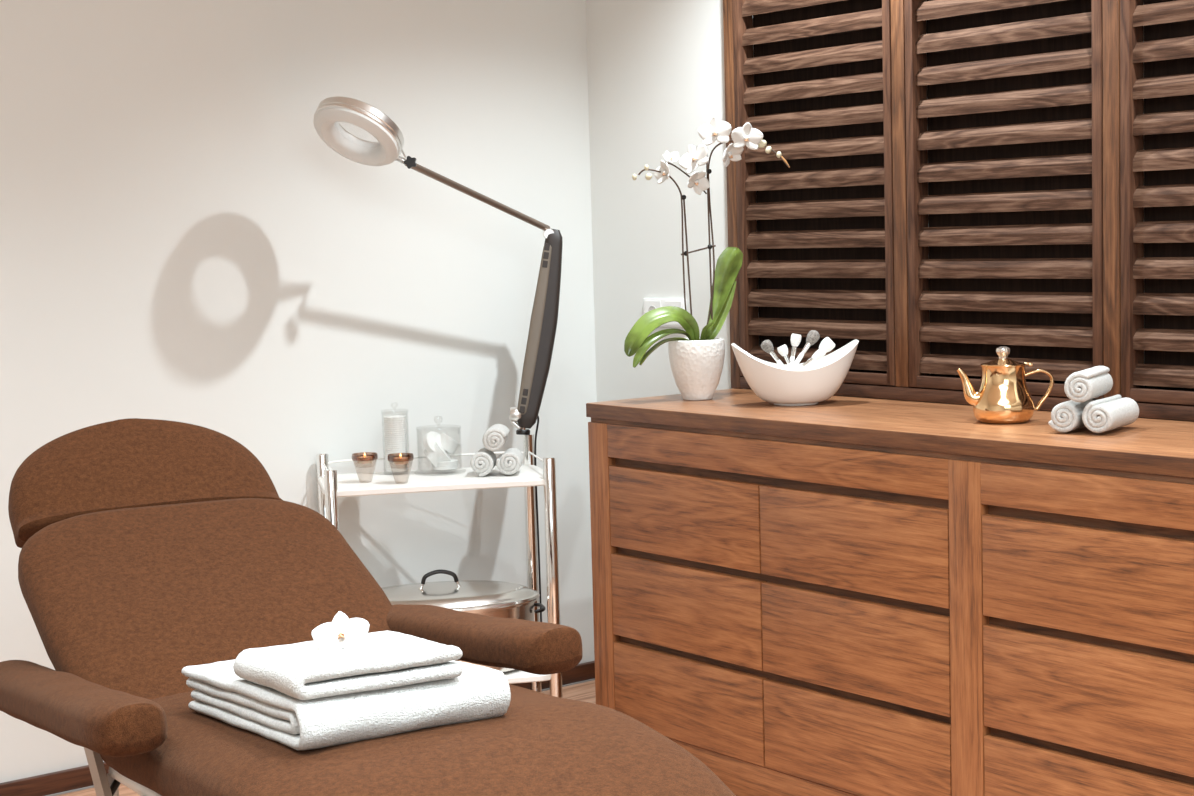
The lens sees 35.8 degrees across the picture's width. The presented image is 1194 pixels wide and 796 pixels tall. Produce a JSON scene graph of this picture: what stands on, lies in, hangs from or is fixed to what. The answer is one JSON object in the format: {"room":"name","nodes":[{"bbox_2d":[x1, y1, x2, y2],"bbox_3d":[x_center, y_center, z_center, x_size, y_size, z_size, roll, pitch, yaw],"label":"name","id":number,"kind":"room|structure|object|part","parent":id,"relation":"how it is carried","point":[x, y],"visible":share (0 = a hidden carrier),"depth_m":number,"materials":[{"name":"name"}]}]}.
{"room":"spa treatment room","nodes":[
{"label":"spa treatment room","id":0,"kind":"room"},
{"bbox_2d":[0,0,596,782],"bbox_3d":[-2.178,-0.241,3.941,5.615,2.600,0.100,-6,6,-38],"label":"wall","id":1,"kind":"structure","parent":0,"point":[181,239],"depth_m":4.95,"materials":[{"name":"white paint"}]},
{"bbox_2d":[0,661,594,795],"bbox_3d":[-2.107,1.030,4.006,5.415,0.053,0.020,-6,6,-38],"label":"baseboard","id":2,"kind":"structure","parent":1,"relation":"attached to","point":[78,777],"depth_m":4.60,"materials":[{"name":"brown wood"}]},
{"bbox_2d":[57,680,595,795],"bbox_3d":[0.165,1.303,1.108,5.615,0.100,7.603,-6,6,-38],"label":"floor","id":3,"kind":"structure","parent":0,"point":[585,692],"depth_m":5.42,"materials":[{"name":"brown wood"}]},
{"bbox_2d":[0,418,735,795],"bbox_3d":[-0.433,0.605,2.900,0.786,1.004,2.091,-4,6,-29],"label":"chair","id":4,"kind":"object","parent":3,"relation":"on","point":[152,549],"visible":0.87,"depth_m":3.15,"materials":[{"name":"brown fabric upholstery"},{"name":"beige grey painted steel"}]},
{"bbox_3d":[-0.849,0.482,2.939,0.116,0.172,0.860,-4,6,-29],"label":"armrest","id":5,"kind":"part","parent":4,"relation":"part of","materials":[{"name":"brown fabric"}]},
{"bbox_3d":[-0.776,0.806,3.028,0.015,0.401,0.044,0,5,16],"label":"lift rod","id":6,"kind":"part","parent":4,"relation":"part of","materials":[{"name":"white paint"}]},
{"bbox_3d":[-0.299,0.603,2.683,0.553,0.088,1.024,-4,6,-29],"label":"seat rail","id":7,"kind":"part","parent":4,"relation":"part of","materials":[{"name":"white paint"}]},
{"bbox_3d":[-0.681,0.396,3.334,0.624,0.351,0.612,-4,6,-29],"label":"backrest","id":8,"kind":"part","parent":4,"relation":"part of","materials":[{"name":"brown fabric"}]},
{"bbox_2d":[181,659,510,749],"bbox_3d":[-0.375,0.423,2.680,0.307,0.109,0.517,-4,6,-30],"label":"folded towel","id":9,"kind":"object","parent":4,"relation":"on","point":[480,692],"visible":0.67,"depth_m":2.48,"materials":[{"name":"white fabric"}]},
{"bbox_2d":[233,631,462,699],"bbox_3d":[-0.349,0.367,2.564,0.246,0.067,0.276,-4,6,-27],"label":"folded towel","id":10,"kind":"object","parent":9,"relation":"on","point":[387,659],"visible":0.96,"depth_m":2.47,"materials":[{"name":"white fabric"}]},
{"bbox_2d":[311,611,369,650],"bbox_3d":[-0.356,0.326,2.571,0.081,0.053,0.046,-2,5,-2],"label":"blossom","id":11,"kind":"object","parent":10,"relation":"on","point":[344,632],"visible":0.98,"depth_m":2.57,"materials":[{"name":"white plant"}]},
{"bbox_3d":[-0.241,0.553,2.575,0.610,0.232,1.344,-4,6,-29],"label":"seat","id":12,"kind":"part","parent":4,"relation":"part of","materials":[{"name":"brown fabric"}]},
{"bbox_3d":[-0.213,0.406,3.158,0.123,0.133,0.622,-4,6,-29],"label":"armrest","id":13,"kind":"part","parent":4,"relation":"part of","materials":[{"name":"brown fabric"}]},
{"bbox_2d":[316,434,561,697],"bbox_3d":[-0.422,0.525,4.925,0.623,0.802,0.344,-3,5,-12],"label":"trolley","id":14,"kind":"object","parent":3,"relation":"on","point":[331,485],"visible":0.54,"depth_m":4.82,"materials":[{"name":"white paint"}]},
{"bbox_3d":[-0.730,0.503,5.017,0.033,0.709,0.033,-3,5,-12],"label":"post","id":15,"kind":"part","parent":14,"relation":"part of","materials":[{"name":"silver metal"}]},
{"bbox_3d":[-0.665,0.531,4.714,0.033,0.702,0.033,-3,5,-12],"label":"post","id":16,"kind":"part","parent":14,"relation":"part of","materials":[{"name":"silver metal"}]},
{"bbox_2d":[357,453,371,463],"bbox_3d":[-0.604,0.181,4.821,0.068,0.077,0.068,-6,6,-38],"label":"candle","id":17,"kind":"object","parent":14,"relation":"on","point":[364,459],"visible":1,"depth_m":4.80,"materials":[{"name":"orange wax"}]},
{"bbox_2d":[384,415,407,471],"bbox_3d":[-0.541,0.107,4.973,0.074,0.193,0.074,-6,6,-38],"label":"pads","id":18,"kind":"object","parent":14,"relation":"on","point":[395,427],"visible":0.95,"depth_m":4.95,"materials":[{"name":"fabric"}]},
{"bbox_2d":[387,453,411,464],"bbox_3d":[-0.506,0.181,4.784,0.068,0.077,0.068,-6,6,-38],"label":"candle","id":19,"kind":"object","parent":14,"relation":"on","point":[400,460],"visible":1,"depth_m":4.77,"materials":[{"name":"orange"}]},
{"bbox_3d":[-0.464,0.170,5.047,0.553,0.026,0.008,-3,5,-12],"label":"guard rail","id":20,"kind":"part","parent":14,"relation":"part of","materials":[{"name":"silver metal"}]},
{"bbox_2d":[318,465,543,496],"bbox_3d":[-0.430,0.217,4.898,0.599,0.018,0.325,-3,5,-12],"label":"shelf","id":21,"kind":"object","parent":14,"relation":"attached to","point":[415,481],"depth_m":4.80,"materials":[{"name":"white paint"}]},
{"bbox_2d":[313,96,562,621],"bbox_3d":[-0.358,-0.008,4.896,0.776,1.543,0.236,-6,6,-38],"label":"lamp","id":22,"kind":"object","parent":14,"relation":"attached to","point":[330,111],"visible":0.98,"depth_m":5.08,"materials":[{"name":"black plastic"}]},
{"bbox_2d":[313,106,398,165],"bbox_3d":[-0.606,-0.657,4.656,0.192,0.145,0.227,-6,6,-38],"label":"diffuser","id":23,"kind":"object","parent":22,"relation":"attached to","point":[385,151],"depth_m":4.62,"materials":[{"name":"white"}]},
{"bbox_3d":[-0.480,-0.605,4.751,0.032,0.033,0.016,-2,5,0],"label":"knob","id":24,"kind":"part","parent":22,"relation":"part of","materials":[{"name":"black plastic"}]},
{"bbox_3d":[-0.313,-0.538,4.951,0.494,0.196,0.018,-6,7,-44],"label":"arm","id":25,"kind":"part","parent":22,"relation":"part of","materials":[{"name":"brown metal"}]},
{"bbox_3d":[-0.155,-0.191,5.109,0.166,0.548,0.064,-6,6,-38],"label":"arm","id":26,"kind":"part","parent":22,"relation":"part of","materials":[{"name":"black metal"}]},
{"bbox_2d":[423,431,459,469],"bbox_3d":[-0.424,0.124,4.968,0.140,0.154,0.140,-6,6,-38],"label":"cloth","id":27,"kind":"object","parent":14,"relation":"on","point":[436,445],"visible":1,"depth_m":4.95,"materials":[{"name":"fabric"}]},
{"bbox_2d":[382,569,545,672],"bbox_3d":[-0.413,0.587,4.900,0.558,0.270,0.315,-3,5,-12],"label":"pot","id":28,"kind":"object","parent":14,"relation":"on","point":[501,599],"visible":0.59,"depth_m":4.84,"materials":[{"name":"silver metal"}]},
{"bbox_3d":[-0.416,0.471,4.889,0.101,0.037,0.011,-3,5,-12],"label":"lid handle","id":29,"kind":"part","parent":28,"relation":"part of","materials":[{"name":"black plastic"}]},
{"bbox_3d":[-0.414,0.520,4.894,0.532,0.040,0.315,-3,5,-12],"label":"lid","id":30,"kind":"part","parent":28,"relation":"part of","materials":[{"name":"silver metal"}]},
{"bbox_3d":[-0.158,0.561,4.952,0.035,0.012,0.100,-3,5,-12],"label":"handle","id":31,"kind":"part","parent":28,"relation":"part of","materials":[{"name":"black plastic"}]},
{"bbox_2d":[470,448,495,476],"bbox_3d":[-0.301,0.170,4.907,0.061,0.065,0.111,-1,5,2],"label":"rolled towel","id":32,"kind":"object","parent":14,"relation":"on","point":[483,461],"visible":0.99,"depth_m":4.86,"materials":[{"name":"white fabric"}]},
{"bbox_2d":[496,448,523,474],"bbox_3d":[-0.231,0.168,4.912,0.066,0.060,0.121,-1,5,2],"label":"rolled towel","id":33,"kind":"object","parent":14,"relation":"on","point":[508,463],"visible":1,"depth_m":4.86,"materials":[{"name":"white fabric"}]},
{"bbox_2d":[482,424,509,450],"bbox_3d":[-0.267,0.104,4.908,0.064,0.062,0.127,-1,5,2],"label":"rolled towel","id":34,"kind":"object","parent":33,"relation":"on","point":[495,437],"visible":1,"depth_m":4.85,"materials":[{"name":"white fabric"}]},
{"bbox_2d":[503,669,549,683],"bbox_3d":[-0.416,0.730,4.943,0.599,0.018,0.325,-3,5,-12],"label":"shelf","id":35,"kind":"object","parent":14,"relation":"attached to","point":[514,676],"depth_m":4.83,"materials":[{"name":"white paint"}]},
{"bbox_3d":[-0.180,0.465,5.131,0.031,0.733,0.031,-3,5,-12],"label":"post","id":36,"kind":"part","parent":14,"relation":"part of","materials":[{"name":"silver metal"}]},
{"bbox_3d":[-0.156,0.176,4.955,0.005,0.036,0.281,-3,5,-12],"label":"guard rail","id":37,"kind":"part","parent":14,"relation":"part of","materials":[{"name":"silver metal"}]},
{"bbox_3d":[-0.115,0.505,4.830,0.033,0.704,0.033,-3,5,-12],"label":"post","id":38,"kind":"part","parent":14,"relation":"part of","materials":[{"name":"silver metal"}]},
{"bbox_2d":[586,389,1193,795],"bbox_3d":[0.973,0.517,3.930,0.546,0.920,2.515,-6,6,-38],"label":"sideboard","id":39,"kind":"object","parent":3,"relation":"on","point":[836,595],"visible":0.88,"depth_m":3.94,"materials":[{"name":"brown wood"}]},
{"bbox_3d":[0.210,0.286,4.460,0.022,0.204,0.550,-6,6,-38],"label":"drawer","id":40,"kind":"part","parent":39,"relation":"part of","materials":[{"name":"brown wood"}]},
{"bbox_3d":[0.216,0.511,4.480,0.022,0.206,0.550,-6,6,-38],"label":"drawer","id":41,"kind":"part","parent":39,"relation":"part of","materials":[{"name":"brown wood"}]},
{"bbox_3d":[0.222,0.736,4.500,0.022,0.206,0.550,-6,6,-38],"label":"drawer","id":42,"kind":"part","parent":39,"relation":"part of","materials":[{"name":"brown wood"}]},
{"bbox_2d":[624,116,789,399],"bbox_3d":[0.266,-0.353,4.698,0.427,0.714,0.156,-3,5,-11],"label":"potted orchid","id":43,"kind":"object","parent":39,"relation":"on","point":[696,361],"visible":1,"depth_m":4.67,"materials":[{"name":"green plant"}]},
{"bbox_3d":[0.175,-0.356,4.699,0.137,0.451,0.026,-2,5,-10],"label":"flower stem","id":44,"kind":"part","parent":43,"relation":"part of","materials":[{"name":"brown"}]},
{"bbox_3d":[0.221,-0.558,4.692,0.123,0.085,0.006,-3,5,-19],"label":"flower stem","id":45,"kind":"part","parent":43,"relation":"part of","materials":[{"name":"brown plant"}]},
{"bbox_3d":[0.255,-0.074,4.725,0.145,0.154,0.145,-2,5,0],"label":"pot","id":46,"kind":"part","parent":43,"relation":"part of","materials":[{"name":"white ceramic"}]},
{"bbox_3d":[0.372,-0.395,4.697,0.238,0.520,0.041,-1,5,9],"label":"flower stem","id":47,"kind":"part","parent":43,"relation":"part of","materials":[{"name":"brown"}]},
{"bbox_3d":[0.381,0.136,4.223,0.026,0.084,1.122,-6,6,-38],"label":"rail","id":48,"kind":"part","parent":39,"relation":"part of","materials":[{"name":"brown wood"}]},
{"bbox_2d":[731,339,858,405],"bbox_3d":[0.484,-0.062,4.513,0.312,0.155,0.184,-2,5,-2],"label":"ceramic bowl","id":49,"kind":"object","parent":39,"relation":"on","point":[772,383],"visible":0.99,"depth_m":4.45,"materials":[{"name":"white ceramic"}]},
{"bbox_2d":[761,340,785,367],"bbox_3d":[0.442,-0.086,4.510,0.085,0.112,0.028,0,5,15],"label":"makeup brush","id":50,"kind":"object","parent":49,"relation":"in","point":[767,346],"visible":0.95,"depth_m":4.51,"materials":[{"name":"white plastic"}]},
{"bbox_3d":[0.462,-0.063,4.515,0.049,0.065,0.012,-1,5,5],"label":"handle","id":51,"kind":"part","parent":50,"relation":"part of","materials":[{"name":"white plastic"}]},
{"bbox_2d":[777,344,793,368],"bbox_3d":[0.467,-0.081,4.506,0.055,0.100,0.012,0,5,12],"label":"makeup brush","id":52,"kind":"object","parent":49,"relation":"in","point":[783,350],"visible":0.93,"depth_m":4.50,"materials":[{"name":"white plastic"}]},
{"bbox_3d":[0.479,-0.059,4.506,0.031,0.056,0.012,-1,5,11],"label":"handle","id":53,"kind":"part","parent":52,"relation":"part of","materials":[{"name":"white plastic"}]},
{"bbox_2d":[788,333,800,368],"bbox_3d":[0.482,-0.096,4.528,0.039,0.124,0.012,-3,5,-14],"label":"makeup brush","id":54,"kind":"object","parent":49,"relation":"in","point":[795,339],"visible":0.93,"depth_m":4.52,"materials":[{"name":"white plastic"}]},
{"bbox_3d":[0.474,-0.068,4.529,0.022,0.070,0.012,-3,5,-15],"label":"handle","id":55,"kind":"part","parent":54,"relation":"part of","materials":[{"name":"white plastic"}]},
{"bbox_2d":[793,330,819,368],"bbox_3d":[0.497,-0.102,4.521,0.099,0.125,0.030,-3,5,-13],"label":"makeup brush","id":56,"kind":"object","parent":49,"relation":"in","point":[813,336],"visible":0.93,"depth_m":4.51,"materials":[{"name":"white plastic"}]},
{"bbox_3d":[0.479,-0.074,4.510,0.057,0.072,0.012,-4,5,-22],"label":"handle","id":57,"kind":"part","parent":56,"relation":"part of","materials":[{"name":"white plastic"}]},
{"bbox_2d":[796,348,825,368],"bbox_3d":[0.499,-0.075,4.522,0.120,0.092,0.012,-1,5,9],"label":"makeup brush","id":58,"kind":"object","parent":49,"relation":"in","point":[819,353],"visible":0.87,"depth_m":4.51,"materials":[{"name":"white plastic"}]},
{"bbox_2d":[804,337,834,368],"bbox_3d":[0.525,-0.093,4.541,0.123,0.112,0.014,-2,5,-3],"label":"makeup brush","id":59,"kind":"object","parent":49,"relation":"in","point":[826,344],"visible":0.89,"depth_m":4.53,"materials":[{"name":"white plastic"}]},
{"bbox_3d":[0.554,0.316,4.019,0.022,0.204,0.562,-6,6,-38],"label":"drawer","id":60,"kind":"part","parent":39,"relation":"part of","materials":[{"name":"brown wood"}]},
{"bbox_3d":[0.560,0.540,4.039,0.022,0.206,0.562,-6,6,-38],"label":"drawer","id":61,"kind":"part","parent":39,"relation":"part of","materials":[{"name":"brown wood"}]},
{"bbox_3d":[0.567,0.766,4.059,0.022,0.206,0.562,-6,6,-38],"label":"drawer","id":62,"kind":"part","parent":39,"relation":"part of","materials":[{"name":"brown wood"}]},
{"bbox_2d":[957,346,1053,423],"bbox_3d":[0.880,-0.030,3.988,0.170,0.163,0.135,2,6,37],"label":"teapot","id":63,"kind":"object","parent":39,"relation":"on","point":[1003,396],"visible":1,"depth_m":3.95,"materials":[{"name":"gold metal"}]},
{"bbox_3d":[0.801,-0.023,3.988,0.051,0.087,0.037,-2,5,-1],"label":"spout","id":64,"kind":"part","parent":63,"relation":"part of","materials":[{"name":"gold metal"}]},
{"bbox_3d":[0.874,-0.079,3.984,0.097,0.017,0.097,-2,5,-1],"label":"lid","id":65,"kind":"part","parent":63,"relation":"part of","materials":[{"name":"gold metal"}]},
{"bbox_3d":[0.874,-0.098,3.982,0.031,0.026,0.031,-2,5,-1],"label":"lid knob","id":66,"kind":"part","parent":63,"relation":"part of","materials":[{"name":"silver metal"}]},
{"bbox_3d":[0.949,-0.018,3.995,0.071,0.088,0.006,-2,5,-1],"label":"handle","id":67,"kind":"part","parent":63,"relation":"part of","materials":[{"name":"gold metal"}]},
{"bbox_3d":[0.949,-0.017,3.987,0.071,0.088,0.006,-2,5,-1],"label":"handle","id":68,"kind":"part","parent":63,"relation":"part of","materials":[{"name":"gold metal"}]},
{"bbox_2d":[1048,399,1093,432],"bbox_3d":[0.979,0.033,3.798,0.063,0.061,0.161,1,6,31],"label":"rolled towel","id":69,"kind":"object","parent":39,"relation":"on","point":[1066,416],"visible":0.81,"depth_m":3.73,"materials":[{"name":"white fabric"}]},
{"bbox_2d":[1064,366,1112,401],"bbox_3d":[1.004,-0.029,3.777,0.059,0.062,0.182,1,6,29],"label":"rolled towel","id":70,"kind":"object","parent":69,"relation":"on","point":[1094,382],"visible":1,"depth_m":3.71,"materials":[{"name":"white fabric"}]},
{"bbox_3d":[1.128,0.200,3.267,0.026,0.084,1.138,-6,6,-38],"label":"rail","id":71,"kind":"part","parent":39,"relation":"part of","materials":[{"name":"brown wood"}]},
{"bbox_3d":[0.956,0.350,3.504,0.022,0.204,0.564,-6,6,-38],"label":"drawer","id":72,"kind":"part","parent":39,"relation":"part of","materials":[{"name":"brown wood"}]},
{"bbox_3d":[0.962,0.575,3.524,0.022,0.206,0.564,-6,6,-38],"label":"drawer","id":73,"kind":"part","parent":39,"relation":"part of","materials":[{"name":"brown wood"}]},
{"bbox_3d":[0.969,0.801,3.545,0.022,0.206,0.564,-6,6,-38],"label":"drawer","id":74,"kind":"part","parent":39,"relation":"part of","materials":[{"name":"brown wood"}]},
{"bbox_2d":[1082,394,1138,432],"bbox_3d":[1.044,0.031,3.758,0.064,0.064,0.181,2,6,34],"label":"rolled towel","id":75,"kind":"object","parent":39,"relation":"on","point":[1109,413],"visible":1,"depth_m":3.70,"materials":[{"name":"white fabric"}]},
{"bbox_2d":[586,0,1193,421],"bbox_3d":[2.332,-0.248,2.633,0.100,2.600,7.503,-6,6,-38],"label":"wall","id":76,"kind":"structure","parent":0,"point":[655,68],"depth_m":5.32,"materials":[{"name":"white paint"}]},
{"bbox_2d":[643,298,686,327],"bbox_3d":[0.193,-0.244,5.300,0.015,0.082,0.184,-6,6,-38],"label":"power socket","id":77,"kind":"object","parent":76,"relation":"attached to","point":[649,304],"visible":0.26,"depth_m":5.29,"materials":[{"name":"white plastic"}]},
{"bbox_2d":[732,0,895,385],"bbox_3d":[0.561,-0.721,4.731,0.056,1.354,0.561,-6,6,-38],"label":"louvered shutter","id":78,"kind":"object","parent":76,"relation":"attached to","point":[818,77],"visible":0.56,"depth_m":4.75,"materials":[{"name":"brown wood"}]},
{"bbox_3d":[0.578,-0.060,4.789,0.051,0.027,0.513,-6,6,-38],"label":"rail","id":79,"kind":"part","parent":78,"relation":"part of","materials":[{"name":"brown wood"}]},
{"bbox_2d":[723,0,1193,420],"bbox_3d":[0.944,-0.690,4.242,0.055,1.430,1.883,-6,6,-38],"label":"frame","id":80,"kind":"object","parent":76,"relation":"attached to","point":[1110,9],"visible":0.44,"depth_m":4.45,"materials":[{"name":"brown wood"}]},
{"bbox_3d":[0.377,-0.739,4.969,0.055,1.430,0.037,-6,6,-38],"label":"post","id":81,"kind":"part","parent":80,"relation":"part of","materials":[{"name":"brown wood"}]},
{"bbox_3d":[0.750,-0.704,4.492,0.055,1.356,0.041,-6,6,-38],"label":"post","id":82,"kind":"part","parent":80,"relation":"part of","materials":[{"name":"brown wood"}]},
{"bbox_3d":[0.964,0.005,4.304,0.055,0.032,1.809,-6,6,-38],"label":"rail","id":83,"kind":"part","parent":80,"relation":"part of","materials":[{"name":"brown wood"}]},
{"bbox_3d":[1.129,-0.671,4.007,0.055,1.356,0.042,-6,6,-38],"label":"post","id":84,"kind":"part","parent":80,"relation":"part of","materials":[{"name":"brown wood"}]},
{"bbox_2d":[904,0,1103,398],"bbox_3d":[0.938,-0.689,4.249,0.056,1.354,0.567,-6,6,-38],"label":"louvered shutter","id":85,"kind":"object","parent":76,"relation":"attached to","point":[1006,171],"visible":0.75,"depth_m":4.27,"materials":[{"name":"brown wood"}]},
{"bbox_3d":[0.955,-0.028,4.307,0.051,0.027,0.519,-6,6,-38],"label":"rail","id":86,"kind":"part","parent":85,"relation":"part of","materials":[{"name":"brown wood"}]},
{"bbox_2d":[1120,0,1193,404],"bbox_3d":[1.321,-0.655,3.760,0.056,1.354,0.577,-6,6,-38],"label":"louvered shutter","id":87,"kind":"object","parent":76,"relation":"attached to","point":[1157,36],"visible":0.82,"depth_m":3.95,"materials":[{"name":"brown wood"}]},
{"bbox_3d":[1.337,0.005,3.817,0.051,0.027,0.529,-6,6,-38],"label":"rail","id":88,"kind":"part","parent":87,"relation":"part of","materials":[{"name":"brown wood"}]}
]}

